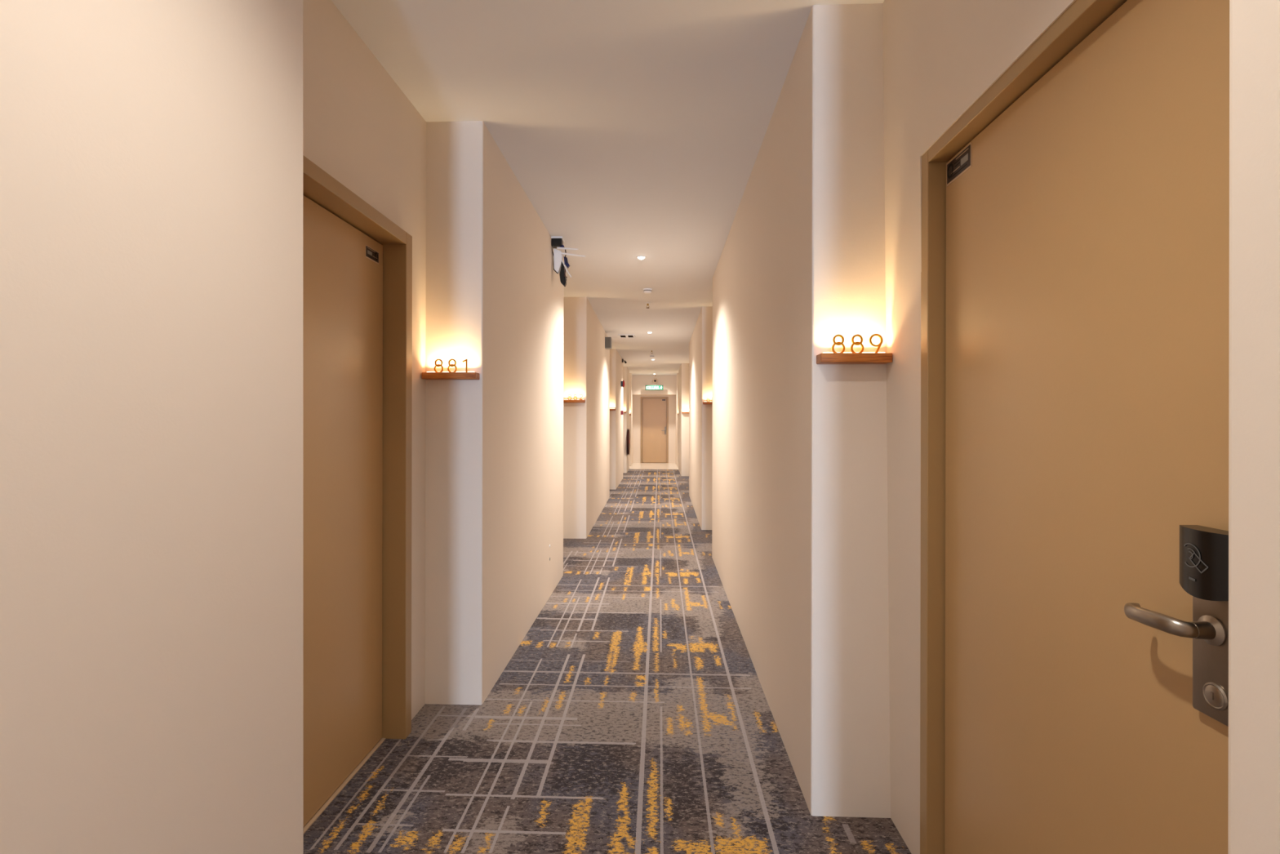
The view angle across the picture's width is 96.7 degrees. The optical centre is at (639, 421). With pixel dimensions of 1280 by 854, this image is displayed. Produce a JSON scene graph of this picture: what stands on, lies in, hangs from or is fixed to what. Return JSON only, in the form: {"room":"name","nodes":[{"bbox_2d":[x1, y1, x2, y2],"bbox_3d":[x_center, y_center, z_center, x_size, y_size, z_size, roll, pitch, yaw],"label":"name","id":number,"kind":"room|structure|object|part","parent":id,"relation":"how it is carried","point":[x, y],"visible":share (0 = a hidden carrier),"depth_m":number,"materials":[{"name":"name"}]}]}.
{"room":"hotel corridor","nodes":[
{"label":"hotel corridor","id":0,"kind":"room"},
{"bbox_2d":[0,0,303,853],"bbox_3d":[-1.273,-0.040,-3.595,0.607,2.775,9.926,0,0,2],"label":"wall","id":1,"kind":"structure","parent":0,"point":[152,310],"depth_m":0.94,"materials":[{"name":"beige paint"}]},
{"bbox_2d":[302,0,426,719],"bbox_3d":[-1.212,-0.040,2.054,0.333,2.775,1.380,0,0,2],"label":"wall","id":2,"kind":"structure","parent":0,"point":[360,128],"depth_m":2.25,"materials":[{"name":"beige paint"}]},
{"bbox_2d":[302,155,412,833],"bbox_3d":[-1.086,0.274,1.971,0.157,2.152,1.003,0,0,2],"label":"door","id":3,"kind":"structure","parent":2,"relation":"in","point":[357,262],"depth_m":2.17,"materials":[{"name":"beige paint"}]},
{"bbox_3d":[-1.089,-0.677,2.316,0.002,0.050,0.108,0,0,2],"label":"fire rating plate","id":4,"kind":"part","parent":3,"relation":"part of","materials":[{"name":"metal"}]},
{"bbox_2d":[425,120,564,704],"bbox_3d":[-1.012,-0.039,3.854,0.607,2.775,2.280,0,0,2],"label":"wall","id":5,"kind":"structure","parent":0,"point":[494,442],"depth_m":2.74,"materials":[{"name":"beige paint"}]},
{"bbox_2d":[422,359,479,379],"bbox_3d":[-0.891,-0.244,2.681,0.255,0.095,0.064,0,0,2],"label":"shelf","id":6,"kind":"object","parent":5,"relation":"attached to","point":[435,375],"visible":1,"depth_m":2.65,"materials":[{"name":"brown wood"}]},
{"bbox_2d":[563,297,623,538],"bbox_3d":[-0.797,-0.039,10.012,0.607,2.775,6.945,0,0,2],"label":"wall","id":7,"kind":"structure","parent":0,"point":[586,359],"depth_m":6.71,"materials":[{"name":"beige paint"}]},
{"bbox_2d":[563,394,585,402],"bbox_3d":[-0.757,-0.261,6.508,0.255,0.097,0.064,0,0,2],"label":"shelf","id":8,"kind":"object","parent":7,"relation":"attached to","point":[571,400],"visible":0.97,"depth_m":6.48,"materials":[{"name":"brown wood"}]},
{"bbox_2d":[604,337,611,349],"bbox_3d":[-0.510,-1.246,9.084,0.109,0.180,0.139,0,0,2],"label":"wall speaker","id":9,"kind":"object","parent":7,"relation":"attached to","point":[607,340],"visible":0.91,"depth_m":9.02,"materials":[{"name":"grey plastic"}]},
{"bbox_2d":[605,337,610,347],"bbox_3d":[-0.507,-1.246,9.019,0.082,0.162,0.010,0,0,2],"label":"grille","id":10,"kind":"object","parent":9,"relation":"attached to","point":[607,339],"depth_m":9.02,"materials":[{"name":"metal"}]},
{"bbox_2d":[620,380,624,387],"bbox_3d":[-0.381,-0.831,12.661,0.087,0.160,0.160,0,0,2],"label":"bell","id":11,"kind":"object","parent":7,"relation":"attached to","point":[622,383],"visible":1,"depth_m":12.60,"materials":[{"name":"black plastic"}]},
{"bbox_2d":[303,462,911,853],"bbox_3d":[0.172,1.408,4.997,2.900,0.124,27.200,0,0,2],"label":"floor","id":12,"kind":"structure","parent":0,"point":[633,714],"depth_m":2.38,"materials":[{"name":"carpet"}]},
{"bbox_2d":[331,0,884,374],"bbox_3d":[0.174,-1.485,4.897,2.900,0.120,27.400,0,0,2],"label":"ceiling","id":13,"kind":"structure","parent":0,"point":[631,129],"depth_m":2.59,"materials":[{"name":"white paint"}]},
{"bbox_2d":[551,236,585,286],"bbox_3d":[-0.558,-1.243,4.442,0.273,0.368,0.100,0,0,2],"label":"router","id":14,"kind":"object","parent":13,"relation":"hanging from","point":[557,242],"visible":1,"depth_m":4.43,"materials":[{"name":"white plastic"}]},
{"bbox_2d":[617,333,635,337],"bbox_3d":[-0.220,-1.419,9.499,0.270,0.016,0.310,0,0,2],"label":"ceiling vent","id":15,"kind":"object","parent":13,"relation":"in","point":[630,335],"visible":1,"depth_m":9.47,"materials":[{"name":"white paint"}]},
{"bbox_2d":[635,255,645,259],"bbox_3d":[0.011,-1.416,4.943,0.086,0.018,0.086,0,0,2],"label":"recessed light","id":16,"kind":"object","parent":13,"relation":"in","point":[641,257],"visible":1,"depth_m":4.92,"materials":[{"name":"white plastic"}]},
{"bbox_2d":[642,288,652,293],"bbox_3d":[0.083,-1.402,6.151,0.104,0.046,0.104,0,0,2],"label":"smoke detector","id":17,"kind":"object","parent":13,"relation":"attached to","point":[646,291],"visible":1,"depth_m":6.12,"materials":[{"name":"white plastic"}]},
{"bbox_2d":[622,366,632,472],"bbox_3d":[-0.565,-0.038,16.730,0.600,2.775,3.800,0,0,2],"label":"wall","id":18,"kind":"structure","parent":0,"point":[626,371],"depth_m":15.10,"materials":[{"name":"beige paint"}]},
{"bbox_2d":[626,428,630,455],"bbox_3d":[-0.305,0.549,15.000,0.074,0.710,0.710,0,0,2],"label":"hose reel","id":19,"kind":"object","parent":18,"relation":"attached to","point":[628,431],"visible":1,"depth_m":14.84,"materials":[{"name":"red metal"}]},
{"bbox_2d":[632,395,675,462],"bbox_3d":[0.470,0.261,18.445,1.450,2.180,0.300,0,0,2],"label":"wall","id":20,"kind":"structure","parent":0,"point":[636,398],"depth_m":18.31,"materials":[{"name":"beige paint"}]},
{"bbox_2d":[640,396,668,462],"bbox_3d":[0.465,0.283,18.346,0.897,2.135,0.137,0,0,2],"label":"door","id":21,"kind":"structure","parent":20,"relation":"in","point":[654,410],"depth_m":18.34,"materials":[{"name":"beige paint"}]},
{"bbox_2d":[631,374,676,395],"bbox_3d":[0.461,-1.124,18.095,1.450,0.600,1.000,0,0,2],"label":"wall","id":22,"kind":"structure","parent":0,"point":[668,382],"depth_m":17.59,"materials":[{"name":"beige paint"}]},
{"bbox_2d":[645,385,662,390],"bbox_3d":[0.440,-1.026,17.504,0.548,0.152,0.193,0,0,2],"label":"exit sign","id":23,"kind":"object","parent":22,"relation":"attached to","point":[647,387],"visible":1,"depth_m":17.41,"materials":[{"name":"teal plastic"}]},
{"bbox_2d":[652,377,657,383],"bbox_3d":[0.467,-1.241,17.556,0.170,0.170,0.081,0,0,2],"label":"dome camera","id":24,"kind":"object","parent":22,"relation":"attached to","point":[655,380],"visible":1,"depth_m":17.55,"materials":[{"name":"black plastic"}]},
{"bbox_2d":[675,363,688,475],"bbox_3d":[1.545,-0.035,16.256,0.950,2.775,4.600,0,0,2],"label":"wall","id":25,"kind":"structure","parent":0,"point":[683,371],"depth_m":13.97,"materials":[{"name":"beige paint"}]},
{"bbox_2d":[688,306,712,529],"bbox_3d":[1.291,-0.035,8.708,0.930,2.775,3.305,0,0,2],"label":"wall","id":26,"kind":"structure","parent":0,"point":[700,344],"depth_m":7.22,"materials":[{"name":"beige paint"}]},
{"bbox_2d":[702,396,712,404],"bbox_3d":[0.902,-0.255,7.040,0.250,0.095,0.064,0,0,2],"label":"shelf","id":27,"kind":"object","parent":26,"relation":"attached to","point":[707,402],"visible":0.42,"depth_m":7.01,"materials":[{"name":"brown wood"}]},
{"bbox_2d":[711,3,890,817],"bbox_3d":[1.118,-0.035,3.787,0.930,2.775,3.713,0,0,2],"label":"wall","id":28,"kind":"structure","parent":0,"point":[800,515],"depth_m":1.95,"materials":[{"name":"beige paint"}]},
{"bbox_2d":[816,333,892,364],"bbox_3d":[0.719,-0.243,1.915,0.234,0.097,0.064,0,0,2],"label":"shelf","id":29,"kind":"object","parent":28,"relation":"attached to","point":[826,357],"visible":1,"depth_m":1.89,"materials":[{"name":"brown wood"}]},
{"bbox_2d":[883,0,1075,853],"bbox_3d":[1.147,-0.035,1.221,0.693,2.775,1.460,0,0,2],"label":"wall","id":30,"kind":"structure","parent":0,"point":[940,56],"depth_m":1.75,"materials":[{"name":"beige paint"}]},
{"bbox_2d":[920,0,1229,853],"bbox_3d":[0.852,0.285,1.192,0.129,2.136,0.970,0,0,2],"label":"door","id":31,"kind":"structure","parent":30,"relation":"in","point":[1075,272],"depth_m":1.09,"materials":[{"name":"beige paint"}]},
{"bbox_3d":[0.870,-0.698,1.555,0.002,0.064,0.128,0,0,2],"label":"fire rating plate","id":32,"kind":"part","parent":31,"relation":"part of","materials":[{"name":"metal"}]},
{"bbox_3d":[0.858,0.284,1.192,0.097,2.134,0.970,0,0,2],"label":"frame","id":33,"kind":"part","parent":31,"relation":"part of","materials":[{"name":"beige paint"}]},
{"bbox_3d":[0.805,0.303,0.871,0.057,0.042,0.132,0,0,2],"label":"lever handle","id":34,"kind":"part","parent":31,"relation":"part of","materials":[{"name":"metal"}]},
{"bbox_3d":[0.838,0.299,0.821,0.015,0.266,0.075,0,0,2],"label":"lock plate","id":35,"kind":"part","parent":31,"relation":"part of","materials":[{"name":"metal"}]},
{"bbox_2d":[1227,0,1279,853],"bbox_3d":[0.844,-0.036,-4.061,0.930,2.775,9.142,0,0,2],"label":"wall","id":36,"kind":"structure","parent":0,"point":[1254,369],"depth_m":0.50,"materials":[{"name":"beige paint"}]}
]}

